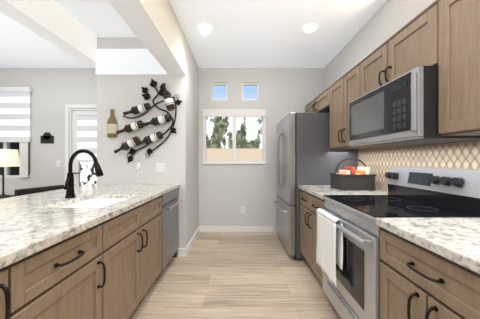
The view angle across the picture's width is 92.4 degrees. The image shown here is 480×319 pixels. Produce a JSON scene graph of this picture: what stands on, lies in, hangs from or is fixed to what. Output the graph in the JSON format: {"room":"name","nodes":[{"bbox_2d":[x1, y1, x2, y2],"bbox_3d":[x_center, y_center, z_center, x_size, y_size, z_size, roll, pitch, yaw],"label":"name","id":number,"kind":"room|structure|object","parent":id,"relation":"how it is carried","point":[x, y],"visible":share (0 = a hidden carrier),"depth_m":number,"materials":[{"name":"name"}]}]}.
{"room":"kitchen","nodes":[
{"label":"kitchen","id":0,"kind":"room"},
{"bbox_2d":[97,37,198,255],"bbox_3d":[-1.245,-0.170,3.417,1.130,2.785,0.975,0,0,0],"label":"wall","id":1,"kind":"structure","parent":0,"point":[177,154],"depth_m":2.93,"materials":[{"name":"white paint"}]},
{"bbox_2d":[107,109,116,137],"bbox_3d":[-1.608,-0.462,2.912,0.128,0.355,0.035,0,0,0],"label":"art","id":2,"kind":"object","parent":1,"relation":"attached to","point":[111,127],"visible":0.98,"depth_m":2.90,"materials":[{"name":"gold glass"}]},
{"bbox_2d":[95,49,167,74],"bbox_3d":[-1.353,-1.242,2.915,0.915,0.320,0.030,0,0,0],"label":"fascia","id":3,"kind":"object","parent":1,"relation":"attached to","point":[126,61],"visible":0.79,"depth_m":2.90,"materials":[{"name":"white paint"}]},
{"bbox_2d":[137,164,142,172],"bbox_3d":[-1.261,0.107,2.926,0.075,0.120,0.008,0,0,0],"label":"outlet","id":4,"kind":"object","parent":1,"relation":"attached to","point":[140,170],"visible":0.56,"depth_m":2.92,"materials":[{"name":"white plastic"}]},
{"bbox_2d":[114,78,181,162],"bbox_3d":[-1.128,-0.494,2.862,0.845,1.065,0.133,0,0,0],"label":"art","id":5,"kind":"object","parent":1,"relation":"attached to","point":[140,124],"visible":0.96,"depth_m":2.84,"materials":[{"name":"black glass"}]},
{"bbox_2d":[156,163,164,171],"bbox_3d":[-1.000,0.098,2.925,0.115,0.120,0.008,0,0,0],"label":"switch","id":6,"kind":"object","parent":1,"relation":"attached to","point":[160,167],"visible":1,"depth_m":2.92,"materials":[{"name":"white plastic"}]},
{"bbox_2d":[183,226,199,255],"bbox_3d":[-0.683,1.173,3.397,0.034,0.100,0.964,0,0,0],"label":"baseboard","id":7,"kind":"structure","parent":1,"relation":"attached to","point":[183,251],"depth_m":3.21,"materials":[{"name":"white wood"}]},
{"bbox_2d":[0,68,323,231],"bbox_3d":[-1.575,-0.170,3.955,6.250,2.785,0.100,0,0,0],"label":"wall","id":8,"kind":"structure","parent":0,"point":[227,192],"depth_m":3.90,"materials":[{"name":"white paint"}]},
{"bbox_2d":[0,93,30,177],"bbox_3d":[-3.990,-0.422,3.950,0.916,1.446,0.060,0,0,0],"label":"window","id":9,"kind":"structure","parent":8,"relation":"in","point":[11,172],"depth_m":3.95,"materials":[{"name":"white"}]},
{"bbox_2d":[0,87,31,141],"bbox_3d":[-3.990,-0.760,3.865,0.980,0.925,0.070,0,0,0],"label":"window blind","id":10,"kind":"object","parent":9,"relation":"attached to","point":[14,114],"visible":1,"depth_m":3.86,"materials":[{"name":"white fabric"}]},
{"bbox_2d":[19,142,27,176],"bbox_3d":[-3.620,-0.013,3.870,0.140,0.610,0.010,0,0,0],"label":"panel","id":11,"kind":"object","parent":10,"relation":"hanging from","point":[23,158],"visible":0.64,"depth_m":3.87,"materials":[{"name":"white"}]},
{"bbox_2d":[40,132,53,142],"bbox_3d":[-3.250,-0.378,3.897,0.220,0.190,0.014,0,0,0],"label":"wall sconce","id":12,"kind":"object","parent":8,"relation":"attached to","point":[46,137],"visible":1,"depth_m":3.89,"materials":[{"name":"black plastic"}]},
{"bbox_2d":[56,160,61,166],"bbox_3d":[-3.056,0.059,3.900,0.090,0.115,0.008,0,0,0],"label":"light switch","id":13,"kind":"object","parent":8,"relation":"attached to","point":[58,163],"visible":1,"depth_m":3.90,"materials":[{"name":"white plastic"}]},
{"bbox_2d":[65,104,96,186],"bbox_3d":[-2.440,0.140,3.930,1.010,2.165,0.130,0,0,0],"label":"door","id":14,"kind":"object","parent":8,"relation":"in","point":[80,126],"visible":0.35,"depth_m":3.91,"materials":[{"name":"white"}]},
{"bbox_2d":[211,83,227,99],"bbox_3d":[-0.335,-1.165,3.953,0.296,0.301,0.055,0,0,0],"label":"window","id":15,"kind":"structure","parent":8,"relation":"in","point":[219,91],"depth_m":3.95,"materials":[{"name":"white"}]},
{"bbox_2d":[202,163,265,163],"bbox_3d":[-0.080,0.061,3.905,1.076,0.012,0.040,0,0,0],"label":"sill","id":16,"kind":"structure","parent":8,"relation":"attached to","point":[233,163],"depth_m":3.88,"materials":[{"name":"white wood"}]},
{"bbox_2d":[203,109,265,162],"bbox_3d":[-0.080,-0.400,3.940,1.076,0.931,0.080,0,0,0],"label":"window","id":17,"kind":"structure","parent":8,"relation":"in","point":[234,135],"depth_m":3.95,"materials":[{"name":"white"}]},
{"bbox_2d":[200,226,272,231],"bbox_3d":[-0.050,1.173,3.897,1.260,0.100,0.017,0,0,0],"label":"baseboard","id":18,"kind":"structure","parent":8,"relation":"attached to","point":[202,228],"depth_m":3.89,"materials":[{"name":"white wood"}]},
{"bbox_2d":[241,206,244,213],"bbox_3d":[0.068,0.849,3.901,0.075,0.120,0.008,0,0,0],"label":"outlet","id":19,"kind":"object","parent":8,"relation":"attached to","point":[242,209],"visible":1,"depth_m":3.90,"materials":[{"name":"white plastic"}]},
{"bbox_2d":[242,83,258,99],"bbox_3d":[0.193,-1.165,3.953,0.291,0.301,0.055,0,0,0],"label":"window","id":20,"kind":"structure","parent":8,"relation":"in","point":[250,91],"depth_m":3.95,"materials":[{"name":"white"}]},
{"bbox_2d":[0,0,386,67],"bbox_3d":[-1.575,-1.613,0.652,6.250,0.100,6.705,0,0,0],"label":"ceiling","id":21,"kind":"structure","parent":0,"point":[256,34],"depth_m":2.80,"materials":[{"name":"white paint"}]},
{"bbox_2d":[0,0,96,62],"bbox_3d":[-1.900,-1.400,0.165,0.180,0.325,5.530,0,0,0],"label":"beam","id":22,"kind":"structure","parent":21,"relation":"attached to","point":[53,22],"depth_m":2.29,"materials":[{"name":"white paint"}]},
{"bbox_2d":[107,0,185,74],"bbox_3d":[-0.787,-1.323,0.165,0.215,0.480,5.530,0,0,0],"label":"beam","id":23,"kind":"structure","parent":21,"relation":"attached to","point":[155,27],"depth_m":2.08,"materials":[{"name":"white paint"}]},
{"bbox_2d":[197,23,212,32],"bbox_3d":[-0.400,-1.560,2.720,0.188,0.004,0.188,0,0,0],"label":"recessed light","id":24,"kind":"object","parent":21,"relation":"in","point":[204,27],"visible":1,"depth_m":2.71,"materials":[{"name":"white"}]},
{"bbox_2d":[302,23,317,32],"bbox_3d":[0.840,-1.560,2.720,0.188,0.004,0.188,0,0,0],"label":"recessed light","id":25,"kind":"object","parent":21,"relation":"in","point":[310,27],"visible":1,"depth_m":2.71,"materials":[{"name":"white"}]},
{"bbox_2d":[129,232,340,318],"bbox_3d":[-1.575,1.272,0.652,6.250,0.100,6.705,0,0,0],"label":"floor","id":26,"kind":"structure","parent":0,"point":[237,275],"depth_m":2.26,"materials":[{"name":"brown wood"}]},
{"bbox_2d":[0,256,35,318],"bbox_3d":[-1.093,0.783,0.635,0.655,0.878,0.396,0,0,0],"label":"base cabinet","id":27,"kind":"object","parent":26,"relation":"on","point":[18,282],"depth_m":0.80,"materials":[{"name":"brown wood"}]},
{"bbox_2d":[14,185,63,196],"bbox_3d":[-2.217,0.750,2.419,0.425,0.945,0.440,0,0,15],"label":"dining chair","id":28,"kind":"object","parent":26,"relation":"on","point":[20,192],"visible":0.1,"depth_m":2.29,"materials":[{"name":"grey wood"}]},
{"bbox_2d":[36,216,119,318],"bbox_3d":[-1.093,0.783,1.073,0.655,0.878,0.733,0,0,0],"label":"base cabinet","id":29,"kind":"object","parent":26,"relation":"on","point":[91,251],"depth_m":1.14,"materials":[{"name":"brown wood"}]},
{"bbox_2d":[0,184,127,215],"bbox_3d":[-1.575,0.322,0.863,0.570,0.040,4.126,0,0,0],"label":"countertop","id":30,"kind":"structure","parent":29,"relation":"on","point":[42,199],"depth_m":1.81,"materials":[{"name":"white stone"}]},
{"bbox_2d":[0,184,179,271],"bbox_3d":[-1.018,0.322,0.863,0.545,0.040,4.126,0,0,0],"label":"countertop","id":31,"kind":"structure","parent":29,"relation":"on","point":[26,233],"depth_m":1.15,"materials":[{"name":"white stone"}]},
{"bbox_2d":[63,149,103,197],"bbox_3d":[-1.245,0.107,1.837,0.301,0.388,0.109,0,0,0],"label":"faucet","id":32,"kind":"object","parent":31,"relation":"on","point":[68,187],"visible":1,"depth_m":1.84,"materials":[{"name":"black metal"}]},
{"bbox_2d":[56,196,143,235],"bbox_3d":[-1.083,0.436,1.750,0.439,0.212,0.584,0,0,0],"label":"sink","id":33,"kind":"object","parent":31,"relation":"in","point":[130,219],"depth_m":1.79,"materials":[{"name":"white ceramic"}]},
{"bbox_2d":[120,196,161,299],"bbox_3d":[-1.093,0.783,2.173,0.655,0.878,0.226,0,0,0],"label":"base cabinet","id":34,"kind":"object","parent":26,"relation":"on","point":[141,246],"depth_m":1.82,"materials":[{"name":"brown wood"}]},
{"bbox_2d":[155,188,181,280],"bbox_3d":[-1.047,0.785,2.587,0.686,0.874,0.595,0,0,0],"label":"dishwasher","id":35,"kind":"object","parent":34,"relation":"in","point":[171,201],"visible":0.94,"depth_m":2.50,"materials":[{"name":"grey metal"}]},
{"bbox_2d":[274,112,357,259],"bbox_3d":[0.987,0.323,3.240,0.911,1.800,0.920,0,0,0],"label":"refrigerator","id":36,"kind":"object","parent":26,"relation":"on","point":[306,154],"visible":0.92,"depth_m":2.78,"materials":[{"name":"grey metal"}]},
{"bbox_2d":[298,185,387,283],"bbox_3d":[1.071,0.762,2.382,0.750,0.920,0.788,0,0,0],"label":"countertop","id":37,"kind":"structure","parent":26,"relation":"on","point":[312,200],"depth_m":2.34,"materials":[{"name":"brown wood"}]},
{"bbox_2d":[330,157,375,189],"bbox_3d":[1.179,0.138,2.409,0.359,0.328,0.278,0,0,0],"label":"basket","id":38,"kind":"object","parent":37,"relation":"on","point":[353,178],"visible":1,"depth_m":2.28,"materials":[{"name":"black metal"}]},
{"bbox_2d":[316,167,479,318],"bbox_3d":[1.045,0.641,1.600,0.774,1.162,0.766,0,0,0],"label":"range","id":39,"kind":"object","parent":26,"relation":"on","point":[414,192],"visible":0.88,"depth_m":1.43,"materials":[{"name":"metal"}]},
{"bbox_2d":[316,208,342,287],"bbox_3d":[0.675,0.632,1.738,0.060,0.461,0.378,0,0,0],"label":"hanging towel","id":40,"kind":"object","parent":39,"relation":"hanging from","point":[329,251],"visible":1,"depth_m":1.66,"materials":[{"name":"white fabric"}]},
{"bbox_2d":[375,218,479,318],"bbox_3d":[1.071,0.762,0.006,0.750,0.920,2.412,0,0,0],"label":"base cabinet","id":41,"kind":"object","parent":26,"relation":"on","point":[429,268],"depth_m":0.93,"materials":[{"name":"brown wood"}]},
{"bbox_3d":[-3.300,0.872,3.220,0.560,0.700,0.500,0,0,0],"label":"side table","id":42,"kind":"object","parent":26,"relation":"on","visible":0},
{"bbox_2d":[0,149,19,197],"bbox_3d":[-3.300,0.186,3.220,0.350,0.670,0.350,0,0,0],"label":"table lamp","id":43,"kind":"object","parent":42,"relation":"on","point":[9,157],"visible":1,"depth_m":3.18,"materials":[{"name":"beige fabric"}]},
{"bbox_2d":[324,0,435,189],"bbox_3d":[1.500,-0.170,0.652,0.100,2.785,6.505,0,0,0],"label":"wall","id":44,"kind":"structure","parent":0,"point":[388,19],"depth_m":2.46,"materials":[{"name":"white paint"}]},
{"bbox_2d":[305,104,308,112],"bbox_3d":[1.225,-0.746,3.355,0.442,0.224,0.611,0,0,0],"label":"upper cabinet","id":45,"kind":"object","parent":44,"relation":"attached to","point":[307,106],"depth_m":3.54,"materials":[{"name":"brown wood"}]},
{"bbox_2d":[309,87,328,112],"bbox_3d":[1.225,-0.746,2.915,0.442,0.224,0.511,0,0,0],"label":"upper cabinet","id":46,"kind":"object","parent":44,"relation":"attached to","point":[318,105],"depth_m":2.97,"materials":[{"name":"brown wood"}]},
{"bbox_2d":[325,65,379,148],"bbox_3d":[1.246,-0.492,2.335,0.400,0.730,0.690,0,0,0],"label":"upper cabinet","id":47,"kind":"object","parent":44,"relation":"attached to","point":[343,91],"depth_m":2.35,"materials":[{"name":"brown wood"}]},
{"bbox_2d":[357,3,432,97],"bbox_3d":[1.246,-0.680,1.601,0.400,0.354,0.777,0,0,0],"label":"upper cabinet","id":48,"kind":"object","parent":44,"relation":"attached to","point":[410,48],"depth_m":1.50,"materials":[{"name":"brown wood"}]},
{"bbox_2d":[349,66,479,146],"bbox_3d":[1.191,-0.307,1.600,0.506,0.384,0.764,0,0,0],"label":"microwave","id":49,"kind":"object","parent":48,"relation":"attached to","point":[402,110],"visible":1,"depth_m":1.36,"materials":[{"name":"grey metal"}]},
{"bbox_2d":[358,141,479,190],"bbox_3d":[1.444,0.086,0.788,0.011,0.431,3.976,0,0,0],"label":"tile backsplash","id":50,"kind":"structure","parent":44,"relation":"attached to","point":[380,161],"depth_m":1.82,"materials":[{"name":"beige tile"}]},
{"bbox_2d":[433,0,479,135],"bbox_3d":[1.246,-0.492,0.779,0.400,0.730,0.868,0,0,0],"label":"upper cabinet","id":51,"kind":"object","parent":44,"relation":"attached to","point":[444,35],"depth_m":1.11,"materials":[{"name":"brown wood"}]}
]}

